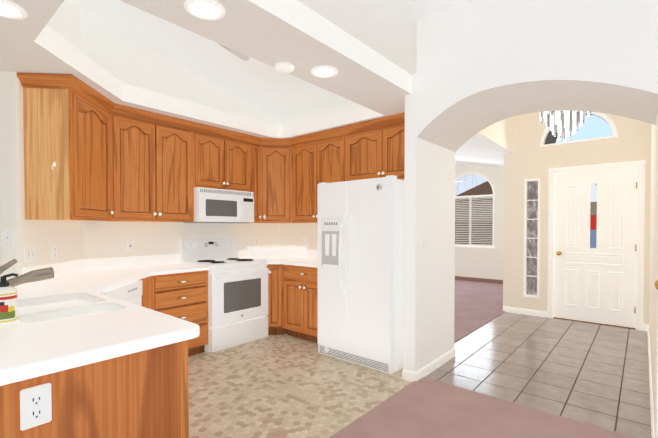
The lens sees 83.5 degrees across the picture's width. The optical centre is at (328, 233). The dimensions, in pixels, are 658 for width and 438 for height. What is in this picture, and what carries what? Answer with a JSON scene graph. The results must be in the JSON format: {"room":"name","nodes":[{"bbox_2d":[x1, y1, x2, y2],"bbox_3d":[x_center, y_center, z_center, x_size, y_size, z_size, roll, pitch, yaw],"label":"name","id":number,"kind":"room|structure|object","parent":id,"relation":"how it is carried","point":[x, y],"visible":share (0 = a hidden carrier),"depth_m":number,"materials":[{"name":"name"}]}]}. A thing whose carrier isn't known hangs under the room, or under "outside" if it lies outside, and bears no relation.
{"room":"kitchen","nodes":[
{"label":"kitchen","id":0,"kind":"room"},
{"bbox_2d":[0,0,82,279],"bbox_3d":[-2.369,-1.038,3.072,0.140,4.600,0.800,0,1,-5],"label":"wall","id":1,"kind":"structure","parent":0,"point":[43,236],"depth_m":2.71,"materials":[{"name":"beige paint"}]},
{"bbox_2d":[2,230,13,245],"bbox_3d":[-2.336,0.034,2.683,0.075,0.120,0.009,0,1,-5],"label":"switch plate","id":2,"kind":"object","parent":1,"relation":"attached to","point":[8,240],"depth_m":2.68,"materials":[{"name":"white plastic"}]},
{"bbox_2d":[24,246,35,262],"bbox_3d":[-2.264,0.160,2.803,0.017,0.118,0.118,0,1,-5],"label":"switch plate","id":3,"kind":"object","parent":1,"relation":"attached to","point":[29,252],"depth_m":2.79,"materials":[{"name":"white plastic"}]},
{"bbox_2d":[21,73,76,219],"bbox_3d":[-2.102,-0.636,2.769,0.228,1.066,0.260,1,1,40],"label":"upper cabinet","id":4,"kind":"object","parent":1,"relation":"attached to","point":[49,100],"depth_m":2.76,"materials":[{"name":"brown wood"}]},
{"bbox_2d":[51,245,57,258],"bbox_3d":[-2.290,0.155,3.076,0.009,0.118,0.072,0,1,-5],"label":"electrical outlet plate","id":5,"kind":"object","parent":1,"relation":"attached to","point":[54,248],"depth_m":3.07,"materials":[{"name":"white plastic"}]},
{"bbox_2d":[0,7,278,276],"bbox_3d":[-3.266,-1.028,2.486,0.140,4.600,7.900,1,1,40],"label":"wall","id":6,"kind":"structure","parent":0,"point":[121,55],"depth_m":3.98,"materials":[{"name":"beige paint"}]},
{"bbox_2d":[17,76,140,221],"bbox_3d":[-2.141,-0.642,3.119,0.739,1.066,0.736,1,1,40],"label":"upper cabinet","id":7,"kind":"object","parent":6,"relation":"attached to","point":[91,154],"depth_m":3.29,"materials":[{"name":"brown wood"}]},
{"bbox_2d":[126,240,133,251],"bbox_3d":[-2.053,0.131,3.809,0.009,0.118,0.072,1,1,40],"label":"electrical outlet plate","id":8,"kind":"object","parent":6,"relation":"attached to","point":[129,243],"depth_m":3.81,"materials":[{"name":"white plastic"}]},
{"bbox_2d":[141,110,196,221],"bbox_3d":[-1.850,-0.652,3.780,0.339,1.066,0.856,1,1,40],"label":"upper cabinet","id":9,"kind":"object","parent":6,"relation":"attached to","point":[168,143],"depth_m":3.76,"materials":[{"name":"brown wood"}]},
{"bbox_2d":[197,124,252,191],"bbox_3d":[-1.340,-0.853,4.378,0.336,0.684,0.770,1,1,40],"label":"upper cabinet","id":10,"kind":"object","parent":6,"relation":"attached to","point":[224,157],"depth_m":4.26,"materials":[{"name":"brown wood"}]},
{"bbox_2d":[183,187,253,222],"bbox_3d":[-1.292,-0.311,4.347,0.441,0.383,0.746,1,1,40],"label":"microwave","id":11,"kind":"object","parent":10,"relation":"attached to","point":[212,205],"visible":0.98,"depth_m":4.18,"materials":[{"name":"white"}]},
{"bbox_2d":[254,237,258,244],"bbox_3d":[-0.995,0.106,5.049,0.009,0.118,0.072,1,1,40],"label":"electrical outlet plate","id":12,"kind":"object","parent":6,"relation":"attached to","point":[256,241],"depth_m":5.05,"materials":[{"name":"white plastic"}]},
{"bbox_2d":[0,0,410,137],"bbox_3d":[-1.185,-1.254,2.864,2.534,0.160,4.380,1,1,40],"label":"ceiling","id":13,"kind":"structure","parent":0,"point":[303,39],"depth_m":2.49,"materials":[{"name":"white paint"}]},
{"bbox_2d":[0,0,27,18],"bbox_3d":[-1.677,-1.145,1.892,0.204,0.026,0.204,1,1,40],"label":"recessed light","id":14,"kind":"object","parent":13,"relation":"in","point":[10,9],"visible":1,"depth_m":1.90,"materials":[{"name":"white"}]},
{"bbox_2d":[184,0,225,19],"bbox_3d":[-0.639,-1.146,1.901,0.204,0.026,0.204,1,1,40],"label":"recessed light","id":15,"kind":"object","parent":13,"relation":"in","point":[208,9],"visible":1,"depth_m":1.88,"materials":[{"name":"white"}]},
{"bbox_2d":[275,62,293,72],"bbox_3d":[-0.309,-1.149,2.579,0.136,0.041,0.136,1,1,40],"label":"smoke detector","id":16,"kind":"object","parent":13,"relation":"attached to","point":[284,67],"visible":1,"depth_m":2.54,"materials":[{"name":"white plastic"}]},
{"bbox_2d":[310,65,337,77],"bbox_3d":[-0.033,-1.158,2.669,0.204,0.026,0.204,1,1,40],"label":"recessed light","id":17,"kind":"object","parent":13,"relation":"in","point":[323,71],"visible":1,"depth_m":2.64,"materials":[{"name":"white"}]},
{"bbox_2d":[76,0,468,119],"bbox_3d":[0.332,-2.391,-0.570,9.674,1.759,7.950,1,1,40],"label":"ceiling","id":18,"kind":"structure","parent":0,"point":[386,29],"depth_m":3.67,"materials":[{"name":"white paint"}]},
{"bbox_2d":[216,43,253,62],"bbox_3d":[-0.965,-1.879,3.810,0.140,0.083,0.360,1,1,40],"label":"ceiling vent","id":19,"kind":"object","parent":18,"relation":"in","point":[243,58],"visible":0.58,"depth_m":3.86,"materials":[{"name":"white metal"}]},
{"bbox_2d":[188,334,411,437],"bbox_3d":[-2.332,1.315,1.681,2.774,0.060,7.830,1,1,40],"label":"floor","id":20,"kind":"structure","parent":0,"point":[279,386],"depth_m":2.96,"materials":[{"name":"beige tile"}]},
{"bbox_2d":[0,292,111,437],"bbox_3d":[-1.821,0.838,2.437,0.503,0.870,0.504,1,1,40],"label":"base cabinet","id":21,"kind":"object","parent":20,"relation":"on","point":[81,397],"depth_m":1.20,"materials":[{"name":"brown wood"}]},
{"bbox_2d":[20,383,51,430],"bbox_3d":[-0.894,0.528,1.126,0.009,0.122,0.076,1,1,40],"label":"electrical outlet plate","id":22,"kind":"object","parent":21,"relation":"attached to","point":[35,406],"depth_m":1.12,"materials":[{"name":"white plastic"}]},
{"bbox_2d":[0,263,199,385],"bbox_3d":[-1.744,0.409,2.112,2.686,0.290,0.690,1,1,40],"label":"countertop","id":23,"kind":"structure","parent":21,"relation":"on","point":[70,316],"depth_m":1.48,"materials":[{"name":"white"}]},
{"bbox_2d":[0,273,17,323],"bbox_3d":[-1.361,0.270,1.545,0.089,0.203,0.093,1,1,40],"label":"soap dispenser","id":24,"kind":"object","parent":23,"relation":"on","point":[8,305],"visible":1,"depth_m":1.53,"materials":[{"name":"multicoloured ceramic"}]},
{"bbox_2d":[0,259,53,286],"bbox_3d":[-1.506,0.245,1.759,0.068,0.247,0.314,1,1,40],"label":"faucet","id":25,"kind":"object","parent":23,"relation":"on","point":[38,275],"visible":0.88,"depth_m":1.79,"materials":[{"name":"silver metal"}]},
{"bbox_2d":[56,253,255,280],"bbox_3d":[-1.624,0.316,3.296,1.330,0.142,1.272,1,1,40],"label":"countertop","id":26,"kind":"structure","parent":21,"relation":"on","point":[140,267],"depth_m":3.65,"materials":[{"name":"white"}]},
{"bbox_2d":[101,280,141,305],"bbox_3d":[-1.865,0.825,2.844,0.596,0.842,0.592,0,1,-5],"label":"dishwasher","id":27,"kind":"object","parent":20,"relation":"on","point":[131,292],"visible":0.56,"depth_m":2.92,"materials":[{"name":"white"}]},
{"bbox_2d":[112,275,163,391],"bbox_3d":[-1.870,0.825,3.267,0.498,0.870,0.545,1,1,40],"label":"base cabinet","id":28,"kind":"object","parent":20,"relation":"on","point":[132,368],"depth_m":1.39,"materials":[{"name":"brown wood"}]},
{"bbox_2d":[153,270,207,367],"bbox_3d":[-1.674,0.816,3.789,0.626,0.870,0.599,1,1,40],"label":"base cabinet","id":29,"kind":"object","parent":20,"relation":"on","point":[186,293],"depth_m":3.62,"materials":[{"name":"brown wood"}]},
{"bbox_2d":[179,237,268,352],"bbox_3d":[-1.194,0.651,4.276,0.703,1.184,0.765,1,1,40],"label":"range","id":30,"kind":"object","parent":20,"relation":"on","point":[237,299],"visible":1,"depth_m":4.11,"materials":[{"name":"white metal"}]},
{"bbox_2d":[266,264,283,334],"bbox_3d":[-0.677,0.800,4.844,0.774,0.870,0.750,1,1,40],"label":"base cabinet","id":31,"kind":"object","parent":20,"relation":"on","point":[275,315],"depth_m":4.41,"materials":[{"name":"brown wood"}]},
{"bbox_2d":[284,265,317,342],"bbox_3d":[-0.088,0.806,4.424,0.736,0.870,0.626,1,1,40],"label":"base cabinet","id":32,"kind":"object","parent":20,"relation":"on","point":[300,282],"depth_m":4.23,"materials":[{"name":"brown wood"}]},
{"bbox_2d":[238,245,316,267],"bbox_3d":[-0.411,0.273,4.606,1.476,0.186,0.756,1,1,40],"label":"countertop","id":33,"kind":"structure","parent":32,"relation":"on","point":[274,254],"depth_m":4.93,"materials":[{"name":"white"}]},
{"bbox_2d":[317,175,403,373],"bbox_3d":[0.435,0.358,3.769,0.886,1.751,0.838,1,1,40],"label":"refrigerator","id":34,"kind":"object","parent":20,"relation":"on","point":[360,272],"visible":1,"depth_m":3.42,"materials":[{"name":"white metal"}]},
{"bbox_2d":[279,100,359,249],"bbox_3d":[0.233,-1.061,4.576,2.474,4.600,0.060,1,1,40],"label":"wall","id":35,"kind":"structure","parent":0,"point":[292,234],"depth_m":5.04,"materials":[{"name":"beige paint"}]},
{"bbox_2d":[250,137,292,222],"bbox_3d":[-0.687,-0.670,4.917,0.634,1.066,0.617,1,1,40],"label":"upper cabinet","id":36,"kind":"object","parent":35,"relation":"attached to","point":[272,157],"depth_m":4.69,"materials":[{"name":"brown wood"}]},
{"bbox_2d":[293,126,344,222],"bbox_3d":[-0.049,-0.664,4.554,0.908,1.066,0.342,1,1,40],"label":"upper cabinet","id":37,"kind":"object","parent":35,"relation":"attached to","point":[318,157],"depth_m":4.45,"materials":[{"name":"brown wood"}]},
{"bbox_2d":[345,112,404,180],"bbox_3d":[0.656,-0.870,3.953,0.993,0.636,0.336,1,1,40],"label":"upper cabinet","id":38,"kind":"object","parent":35,"relation":"attached to","point":[373,148],"depth_m":3.87,"materials":[{"name":"brown wood"}]},
{"bbox_2d":[404,73,454,371],"bbox_3d":[0.959,-0.044,3.460,0.120,2.600,0.840,1,1,40],"label":"wall","id":39,"kind":"structure","parent":0,"point":[429,215],"depth_m":3.26,"materials":[{"name":"white paint"}]},
{"bbox_2d":[421,237,425,250],"bbox_3d":[0.825,0.095,3.195,0.017,0.118,0.072,1,1,40],"label":"switch plate","id":40,"kind":"object","parent":39,"relation":"attached to","point":[423,240],"depth_m":3.19,"materials":[{"name":"white plastic"}]},
{"bbox_2d":[411,348,454,381],"bbox_3d":[0.998,1.214,3.439,0.032,0.085,0.852,1,1,40],"label":"baseboard","id":41,"kind":"structure","parent":39,"relation":"attached to","point":[412,376],"depth_m":3.35,"materials":[{"name":"white wood"}]},
{"bbox_2d":[454,280,504,342],"bbox_3d":[1.062,1.216,7.571,4.950,0.072,5.600,1,1,40],"label":"floor carpet","id":42,"kind":"object","parent":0,"point":[477,305],"depth_m":6.14,"materials":[{"name":"pink carpet"}]},
{"bbox_2d":[455,164,503,279],"bbox_3d":[2.833,-1.139,9.533,5.050,4.600,0.140,1,1,40],"label":"wall","id":43,"kind":"structure","parent":0,"point":[473,262],"depth_m":8.67,"materials":[{"name":"beige paint"}]},
{"bbox_2d":[455,196,492,244],"bbox_3d":[3.431,-0.298,8.976,1.062,1.149,0.032,1,1,40],"label":"window blinds","id":44,"kind":"object","parent":43,"relation":"attached to","point":[474,198],"visible":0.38,"depth_m":8.91,"materials":[{"name":"white plastic"}]},
{"bbox_2d":[455,173,494,248],"bbox_3d":[3.428,-0.561,8.969,1.180,1.820,0.100,1,1,40],"label":"window","id":45,"kind":"structure","parent":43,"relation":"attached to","point":[475,246],"depth_m":8.88,"materials":[{"name":"white"}]},
{"bbox_2d":[455,276,502,283],"bbox_3d":[2.729,1.104,9.556,4.910,0.088,0.014,1,1,40],"label":"baseboard","id":46,"kind":"structure","parent":43,"relation":"attached to","point":[479,279],"depth_m":8.81,"materials":[{"name":"brown wood"}]},
{"bbox_2d":[455,138,503,167],"bbox_3d":[1.035,-1.371,7.514,4.930,0.793,5.540,1,1,40],"label":"ceiling","id":47,"kind":"structure","parent":0,"point":[473,151],"depth_m":6.97,"materials":[{"name":"white paint"}]},
{"bbox_2d":[329,377,636,437],"bbox_3d":[1.118,1.362,-1.727,6.900,0.072,7.120,1,1,40],"label":"floor carpet","id":48,"kind":"object","parent":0,"point":[423,407],"visible":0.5,"depth_m":2.49,"materials":[{"name":"pink carpet"}]},
{"bbox_2d":[472,116,514,153],"bbox_3d":[1.980,-2.284,4.715,0.140,2.160,2.450,1,1,40],"label":"wall","id":49,"kind":"structure","parent":0,"point":[499,136],"depth_m":5.13,"materials":[{"name":"beige paint"}]},
{"bbox_2d":[416,0,657,151],"bbox_3d":[1.583,-2.070,2.896,1.520,2.530,0.840,1,1,40],"label":"wall","id":50,"kind":"structure","parent":0,"point":[482,64],"depth_m":2.62,"materials":[{"name":"white paint"}]},
{"bbox_2d":[425,312,651,437],"bbox_3d":[2.497,1.277,3.990,1.880,0.063,3.370,1,1,40],"label":"floor","id":51,"kind":"structure","parent":0,"point":[593,374],"depth_m":3.42,"materials":[{"name":"grey tile"}]},
{"bbox_2d":[503,112,651,324],"bbox_3d":[3.414,-1.071,5.214,1.720,4.600,0.140,1,1,40],"label":"wall","id":52,"kind":"structure","parent":0,"point":[530,158],"depth_m":5.39,"materials":[{"name":"beige paint"}]},
{"bbox_2d":[503,306,546,316],"bbox_3d":[2.942,1.181,5.553,0.607,0.085,0.012,1,1,40],"label":"baseboard","id":53,"kind":"structure","parent":52,"relation":"attached to","point":[507,309],"depth_m":5.54,"materials":[{"name":"white wood"}]},
{"bbox_2d":[523,178,539,297],"bbox_3d":[3.027,0.074,5.495,0.210,1.760,0.062,1,1,40],"label":"sidelight window","id":54,"kind":"structure","parent":52,"relation":"in","point":[531,232],"depth_m":5.52,"materials":[{"name":"white"}]},
{"bbox_2d":[540,112,617,146],"bbox_3d":[3.445,-1.485,5.120,0.900,0.450,0.074,1,1,40],"label":"window","id":55,"kind":"structure","parent":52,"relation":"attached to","point":[596,126],"depth_m":5.05,"materials":[{"name":"white"}]},
{"bbox_2d":[554,167,637,327],"bbox_3d":[3.599,0.183,5.023,0.913,2.074,0.116,1,1,40],"label":"front door","id":56,"kind":"structure","parent":52,"relation":"in","point":[595,246],"depth_m":5.01,"materials":[{"name":"white wood"}]},
{"bbox_2d":[547,160,644,330],"bbox_3d":[3.619,0.151,5.048,1.058,2.160,0.156,1,1,40],"label":"door frame","id":57,"kind":"structure","parent":52,"relation":"attached to","point":[640,164],"depth_m":4.81,"materials":[{"name":"white painted wood"}]},
{"bbox_2d":[649,115,657,437],"bbox_3d":[3.048,-1.042,3.351,0.140,4.600,3.450,1,1,40],"label":"wall","id":58,"kind":"structure","parent":0,"point":[653,309],"depth_m":2.35,"materials":[{"name":"beige paint"}]},
{"bbox_2d":[643,324,654,437],"bbox_3d":[2.941,1.215,3.400,0.040,0.085,3.290,1,1,40],"label":"baseboard","id":59,"kind":"structure","parent":58,"relation":"attached to","point":[646,327],"depth_m":2.84,"materials":[{"name":"white wood"}]},
{"bbox_2d":[654,280,657,437],"bbox_3d":[2.142,0.251,1.792,0.838,2.036,0.110,1,1,40],"label":"closet door","id":60,"kind":"structure","parent":58,"relation":"in","point":[656,284],"depth_m":2.08,"materials":[{"name":"white"}]},
{"bbox_3d":[2.677,-2.056,4.218,1.850,0.100,2.590,1,1,40],"label":"ceiling","id":61,"kind":"structure","parent":0,"visible":0},
{"bbox_2d":[540,110,590,140],"bbox_3d":[2.648,-1.524,4.138,0.490,0.959,0.486,1,1,40],"label":"chandelier","id":62,"kind":"object","parent":61,"relation":"hanging from","point":[564,124],"visible":0.54,"depth_m":4.08,"materials":[{"name":"clear glass"}]},
{"label":"outside","id":63,"kind":"structure","parent":0,"visible":0},
{"bbox_2d":[455,137,637,252],"bbox_3d":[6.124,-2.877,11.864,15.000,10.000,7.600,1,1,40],"label":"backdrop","id":64,"kind":"structure","parent":63,"point":[473,184],"depth_m":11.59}
]}

